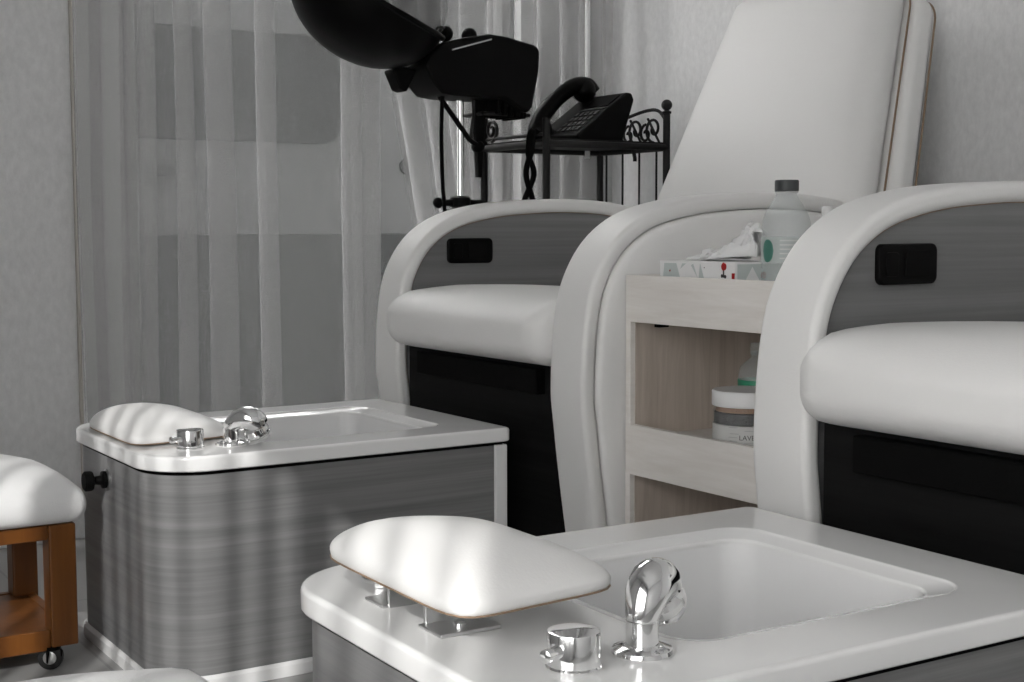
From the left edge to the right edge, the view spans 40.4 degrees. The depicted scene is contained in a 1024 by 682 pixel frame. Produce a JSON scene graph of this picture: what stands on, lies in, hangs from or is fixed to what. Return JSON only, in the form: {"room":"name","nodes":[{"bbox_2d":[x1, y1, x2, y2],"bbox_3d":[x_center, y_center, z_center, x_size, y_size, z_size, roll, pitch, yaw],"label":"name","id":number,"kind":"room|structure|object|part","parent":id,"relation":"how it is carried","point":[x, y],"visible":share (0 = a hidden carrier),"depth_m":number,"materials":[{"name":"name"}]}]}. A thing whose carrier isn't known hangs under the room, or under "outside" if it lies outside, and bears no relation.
{"room":"salon","nodes":[
{"label":"salon","id":0,"kind":"room"},
{"bbox_2d":[0,538,312,681],"bbox_3d":[0.163,0.603,1.187,3.106,0.076,4.352,-3,6,-33],"label":"floor","id":1,"kind":"structure","parent":0,"point":[84,656],"depth_m":2.15,"materials":[{"name":"tile"}]},
{"bbox_2d":[0,454,85,669],"bbox_3d":[-0.866,0.333,2.118,0.363,0.316,0.308,-3,6,-33],"label":"stool","id":2,"kind":"object","parent":1,"relation":"on","point":[38,503],"visible":1,"depth_m":2.08,"materials":[{"name":"orange wood"}]},
{"bbox_3d":[-0.808,0.349,2.296,0.040,0.186,0.040,-3,6,-33],"label":"leg","id":3,"kind":"part","parent":2,"relation":"part of","materials":[{"name":"orange wood"}]},
{"bbox_2d":[0,594,46,634],"bbox_3d":[-0.866,0.435,2.126,0.288,0.011,0.235,-3,6,-33],"label":"shelf","id":4,"kind":"object","parent":2,"relation":"attached to","point":[20,614],"depth_m":2.16,"materials":[{"name":"orange wood"}]},
{"bbox_3d":[-0.798,0.290,2.009,0.247,0.023,0.015,-3,6,-33],"label":"rail","id":5,"kind":"part","parent":2,"relation":"part of","materials":[{"name":"orange wood"}]},
{"bbox_3d":[-0.798,0.453,2.022,0.247,0.032,0.015,-3,6,-33],"label":"rail","id":6,"kind":"part","parent":2,"relation":"part of","materials":[{"name":"orange wood"}]},
{"bbox_3d":[-0.738,0.438,2.208,0.015,0.032,0.194,-3,6,-33],"label":"rail","id":7,"kind":"part","parent":2,"relation":"part of","materials":[{"name":"orange wood"}]},
{"bbox_2d":[0,454,85,529],"bbox_3d":[-0.865,0.223,2.109,0.362,0.095,0.308,-3,6,-33],"label":"seat cushion","id":8,"kind":"object","parent":2,"relation":"on","point":[33,495],"depth_m":2.06,"materials":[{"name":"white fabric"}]},
{"bbox_3d":[-0.682,0.364,2.099,0.040,0.186,0.040,-3,6,-33],"label":"leg","id":9,"kind":"part","parent":2,"relation":"part of","materials":[{"name":"orange wood"}]},
{"bbox_2d":[18,668,208,681],"bbox_3d":[-0.352,0.421,1.023,0.363,0.316,0.308,-3,6,-33],"label":"stool","id":10,"kind":"object","parent":1,"relation":"on","point":[156,674],"visible":1,"depth_m":1.11,"materials":[{"name":"white leather"}]},
{"bbox_2d":[76,399,508,681],"bbox_3d":[-0.383,0.278,2.272,0.617,0.398,0.459,-3,6,-33],"label":"tub","id":11,"kind":"object","parent":1,"relation":"on","point":[204,531],"visible":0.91,"depth_m":2.06,"materials":[{"name":"grey laminate"}]},
{"bbox_3d":[-0.636,0.213,2.123,0.036,0.031,0.031,-3,6,-33],"label":"drain knob","id":12,"kind":"part","parent":11,"relation":"part of","materials":[{"name":"black plastic"}]},
{"bbox_3d":[-0.483,0.141,2.001,0.010,0.010,0.020,3,6,37],"label":"lever","id":13,"kind":"part","parent":11,"relation":"part of","materials":[{"name":"silver metal"}]},
{"bbox_3d":[-0.468,0.143,2.021,0.042,0.029,0.042,-3,6,-33],"label":"mixer knob","id":14,"kind":"part","parent":11,"relation":"part of","materials":[{"name":"silver metal"}]},
{"bbox_2d":[240,415,411,441],"bbox_3d":[-0.327,0.236,2.304,0.280,0.181,0.264,-3,6,-33],"label":"basin","id":15,"kind":"object","parent":11,"relation":"in","point":[282,427],"depth_m":2.43,"materials":[{"name":"white ceramic"}]},
{"bbox_3d":[-0.137,0.307,2.433,0.023,0.312,0.447,-3,6,-33],"label":"panel","id":16,"kind":"part","parent":11,"relation":"part of","materials":[{"name":"white paint"}]},
{"bbox_2d":[292,0,538,211],"bbox_3d":[-0.212,-0.235,3.030,0.569,1.297,0.362,-3,6,-33],"label":"hair dryer","id":17,"kind":"object","parent":1,"relation":"on","point":[497,74],"visible":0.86,"depth_m":2.98,"materials":[{"name":"black plastic"}]},
{"bbox_2d":[292,0,444,68],"bbox_3d":[-0.298,-0.691,2.914,0.341,0.238,0.320,-3,6,-33],"label":"hood","id":18,"kind":"object","parent":17,"relation":"attached to","point":[375,34],"depth_m":2.82,"materials":[{"name":"black plastic"}]},
{"bbox_3d":[-0.139,-0.103,3.057,0.011,0.877,0.044,4,7,45],"label":"power cord","id":19,"kind":"part","parent":17,"relation":"part of","materials":[{"name":"black plastic"}]},
{"bbox_3d":[-0.144,-0.660,3.006,0.035,0.043,0.035,-3,6,-33],"label":"clamp knob","id":20,"kind":"part","parent":17,"relation":"part of","materials":[{"name":"black plastic"}]},
{"bbox_3d":[-0.113,-0.450,3.070,0.125,0.177,0.030,-3,6,-33],"label":"support arm","id":21,"kind":"part","parent":17,"relation":"part of","materials":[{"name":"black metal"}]},
{"bbox_3d":[-0.093,-0.663,3.039,0.035,0.043,0.035,-3,6,-33],"label":"clamp knob","id":22,"kind":"part","parent":17,"relation":"part of","materials":[{"name":"black plastic"}]},
{"bbox_2d":[481,99,671,204],"bbox_3d":[0.151,-0.093,3.341,0.370,0.960,0.291,-3,6,-33],"label":"iron stand","id":23,"kind":"object","parent":1,"relation":"on","point":[547,146],"visible":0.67,"depth_m":3.29,"materials":[{"name":"black metal"}]},
{"bbox_3d":[-0.066,-0.094,3.360,0.026,0.960,0.026,-3,6,-33],"label":"leg","id":24,"kind":"part","parent":23,"relation":"part of","materials":[{"name":"black metal"}]},
{"bbox_3d":[0.078,-0.048,3.140,0.017,0.903,0.017,-3,6,-33],"label":"leg","id":25,"kind":"part","parent":23,"relation":"part of","materials":[{"name":"black metal"}]},
{"bbox_2d":[522,77,632,199],"bbox_3d":[0.108,-0.425,3.234,0.348,0.404,0.233,-3,6,-33],"label":"desk telephone","id":26,"kind":"object","parent":23,"relation":"on","point":[605,117],"visible":0.92,"depth_m":3.25,"materials":[{"name":"black plastic"}]},
{"bbox_3d":[0.058,-0.351,3.198,0.037,0.264,0.288,1,5,10],"label":"handset cord","id":27,"kind":"part","parent":26,"relation":"part of","materials":[{"name":"black plastic"}]},
{"bbox_3d":[0.224,-0.110,3.545,0.026,0.960,0.026,-3,6,-33],"label":"leg","id":28,"kind":"part","parent":23,"relation":"part of","materials":[{"name":"black metal"}]},
{"bbox_3d":[0.367,-0.092,3.323,0.026,0.960,0.026,-3,6,-33],"label":"leg","id":29,"kind":"part","parent":23,"relation":"part of","materials":[{"name":"black metal"}]},
{"bbox_2d":[376,0,935,535],"bbox_3d":[0.290,-0.127,2.646,0.956,1.140,0.716,-3,6,-33],"label":"chair","id":30,"kind":"object","parent":1,"relation":"on","point":[510,314],"visible":0.56,"depth_m":2.55,"materials":[{"name":"white leather"}]},
{"bbox_3d":[0.143,-0.045,2.557,0.604,0.119,0.515,-3,6,-33],"label":"seat","id":31,"kind":"part","parent":30,"relation":"part of","materials":[{"name":"white leather"}]},
{"bbox_3d":[-0.061,0.053,2.427,0.020,0.042,0.400,-3,6,-33],"label":"rail","id":32,"kind":"part","parent":30,"relation":"part of","materials":[{"name":"black"}]},
{"bbox_3d":[0.086,0.066,2.891,0.787,0.717,0.091,-3,6,-33],"label":"armrest","id":33,"kind":"part","parent":30,"relation":"part of","materials":[{"name":"white leather"}]},
{"bbox_3d":[0.098,0.080,2.873,0.738,0.693,0.029,-3,6,-33],"label":"arm panel","id":34,"kind":"part","parent":30,"relation":"part of","materials":[{"name":"grey laminate"}]},
{"bbox_3d":[0.414,0.106,2.385,0.787,0.717,0.093,-3,6,-33],"label":"armrest","id":35,"kind":"part","parent":30,"relation":"part of","materials":[{"name":"white leather"}]},
{"bbox_3d":[0.523,-0.399,2.764,0.292,0.617,0.627,-3,6,-33],"label":"backrest","id":36,"kind":"part","parent":30,"relation":"part of","materials":[{"name":"white leather"}]},
{"bbox_2d":[300,507,1023,681],"bbox_3d":[0.134,0.350,1.258,0.617,0.416,0.459,-3,5,-32],"label":"tub","id":37,"kind":"object","parent":1,"relation":"on","point":[743,594],"visible":1,"depth_m":1.13,"materials":[{"name":"white plastic"}]},
{"bbox_3d":[-0.117,0.203,1.270,0.042,0.029,0.042,-3,5,-32],"label":"mixer knob","id":38,"kind":"part","parent":37,"relation":"part of","materials":[{"name":"silver metal"}]},
{"bbox_3d":[0.029,0.223,0.990,0.010,0.010,0.020,4,6,38],"label":"lever","id":39,"kind":"part","parent":37,"relation":"part of","materials":[{"name":"silver metal"}]},
{"bbox_3d":[0.045,0.224,1.010,0.042,0.029,0.042,-3,5,-32],"label":"mixer knob","id":40,"kind":"part","parent":37,"relation":"part of","materials":[{"name":"silver metal"}]},
{"bbox_2d":[575,545,919,639],"bbox_3d":[0.191,0.318,1.290,0.280,0.181,0.264,-3,5,-32],"label":"basin","id":41,"kind":"object","parent":37,"relation":"in","point":[731,591],"depth_m":1.41,"materials":[{"name":"white ceramic"}]},
{"bbox_2d":[625,274,774,523],"bbox_3d":[0.457,0.197,2.079,0.379,0.586,0.453,-3,6,-33],"label":"shelving unit","id":42,"kind":"object","parent":1,"relation":"on","point":[687,338],"visible":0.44,"depth_m":2.15,"materials":[{"name":"brown wood"}]},
{"bbox_3d":[0.338,0.182,2.264,0.378,0.586,0.012,-3,6,-33],"label":"panel","id":43,"kind":"part","parent":42,"relation":"part of","materials":[{"name":"brown wood"}]},
{"bbox_2d":[679,428,711,437],"bbox_3d":[0.458,0.159,2.075,0.354,0.012,0.427,-3,6,-33],"label":"shelf","id":44,"kind":"object","parent":42,"relation":"attached to","point":[704,432],"depth_m":2.20,"materials":[{"name":"brown wood"}]},
{"bbox_2d":[660,221,782,280],"bbox_3d":[0.321,-0.113,2.094,0.110,0.134,0.176,-3,6,-33],"label":"tissue box","id":45,"kind":"object","parent":42,"relation":"on","point":[710,263],"visible":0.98,"depth_m":2.04,"materials":[{"name":"white cardboard"}]},
{"bbox_2d":[712,386,755,445],"bbox_3d":[0.345,0.113,2.052,0.100,0.084,0.100,-3,6,-33],"label":"jar","id":46,"kind":"object","parent":42,"relation":"on","point":[733,421],"visible":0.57,"depth_m":2.01,"materials":[{"name":"white plastic"}]},
{"bbox_3d":[0.344,0.083,2.050,0.100,0.024,0.100,-3,6,-33],"label":"lid","id":47,"kind":"part","parent":46,"relation":"part of","materials":[{"name":"white plastic"}]},
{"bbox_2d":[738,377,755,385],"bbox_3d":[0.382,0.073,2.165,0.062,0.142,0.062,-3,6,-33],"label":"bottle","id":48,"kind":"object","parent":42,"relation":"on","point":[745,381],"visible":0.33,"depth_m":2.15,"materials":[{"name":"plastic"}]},
{"bbox_2d":[761,180,799,262],"bbox_3d":[0.388,-0.132,1.972,0.070,0.192,0.070,-3,6,-33],"label":"bottle","id":49,"kind":"object","parent":42,"relation":"on","point":[773,249],"visible":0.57,"depth_m":1.95,"materials":[{"name":"white plastic"}]},
{"bbox_2d":[821,206,832,215],"bbox_3d":[0.486,-0.130,2.153,0.036,0.158,0.036,-3,6,-33],"label":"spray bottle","id":50,"kind":"object","parent":42,"relation":"on","point":[825,209],"visible":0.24,"depth_m":2.14,"materials":[{"name":"white plastic"}]},
{"bbox_2d":[753,181,1023,574],"bbox_3d":[0.842,-0.042,1.589,0.956,1.140,0.716,-3,6,-33],"label":"chair","id":51,"kind":"object","parent":1,"relation":"on","point":[889,392],"visible":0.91,"depth_m":1.57,"materials":[{"name":"white leather"}]},
{"bbox_3d":[0.695,0.040,1.500,0.604,0.119,0.515,-3,6,-33],"label":"seat","id":52,"kind":"part","parent":51,"relation":"part of","materials":[{"name":"white leather"}]},
{"bbox_3d":[0.651,0.164,1.817,0.738,0.693,0.029,-3,6,-33],"label":"arm panel","id":53,"kind":"part","parent":51,"relation":"part of","materials":[{"name":"grey laminate"}]},
{"bbox_3d":[0.491,0.138,1.371,0.020,0.042,0.400,-3,6,-33],"label":"rail","id":54,"kind":"part","parent":51,"relation":"part of","materials":[{"name":"black"}]},
{"bbox_2d":[0,0,612,489],"bbox_3d":[-1.035,-0.876,2.856,3.030,2.607,0.091,-3,6,-33],"label":"wall","id":55,"kind":"structure","parent":0,"point":[40,417],"depth_m":2.92,"materials":[{"name":"white paint"}]},
{"bbox_2d":[0,514,84,548],"bbox_3d":[-0.972,0.391,2.937,2.954,0.068,0.011,-3,6,-33],"label":"baseboard","id":56,"kind":"structure","parent":55,"relation":"attached to","point":[80,523],"depth_m":2.96,"materials":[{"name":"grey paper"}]},
{"bbox_2d":[68,0,83,492],"bbox_3d":[-0.917,-0.878,2.872,0.008,2.607,0.009,-3,6,-33],"label":"trim","id":57,"kind":"structure","parent":55,"relation":"attached to","point":[70,17],"depth_m":2.92,"materials":[{"name":"grey"}]},
{"bbox_2d":[121,0,513,402],"bbox_3d":[-0.432,-0.726,3.266,1.012,2.146,0.045,-3,6,-33],"label":"window","id":58,"kind":"structure","parent":55,"relation":"in","point":[503,10],"depth_m":3.03,"materials":[{"name":"grey"}]},
{"bbox_2d":[612,0,1023,206],"bbox_3d":[1.433,-0.804,1.895,0.076,2.607,4.352,-3,6,-33],"label":"wall","id":59,"kind":"structure","parent":0,"point":[973,130],"depth_m":2.77,"materials":[{"name":"white paint"}]},
{"label":"outside","id":60,"kind":"structure","parent":0,"visible":0},
{"bbox_3d":[-2.777,0.360,6.580,13.601,0.076,7.873,-3,6,-33],"label":"paving","id":61,"kind":"object","parent":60,"visible":0},
{"bbox_2d":[133,0,493,412],"bbox_3d":[-1.583,-0.618,5.195,4.534,2.138,1.383,-3,6,-33],"label":"sheer curtain","id":62,"kind":"object","parent":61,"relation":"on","point":[281,176],"visible":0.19,"depth_m":4.87,"materials":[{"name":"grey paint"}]},
{"bbox_3d":[-1.199,-0.572,4.636,0.151,0.038,0.023,-3,6,-33],"label":"door handle","id":63,"kind":"part","parent":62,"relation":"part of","materials":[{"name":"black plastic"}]},
{"bbox_3d":[-0.361,-2.104,3.062,1.515,0.053,0.053,-3,6,-33],"label":"curtain rod","id":64,"kind":"object","parent":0,"visible":0},
{"bbox_3d":[-0.022,-0.871,3.365,0.648,2.478,0.052,-3,6,-33],"label":"sheer curtain","id":65,"kind":"object","parent":64,"relation":"hanging from","visible":0},
{"bbox_2d":[585,0,589,158],"bbox_3d":[0.186,-1.266,3.415,0.013,1.624,0.012,-3,6,-33],"label":"wand","id":66,"kind":"object","parent":65,"relation":"hanging from","point":[587,2],"visible":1,"depth_m":3.45,"materials":[{"name":"white plastic"}]}
]}

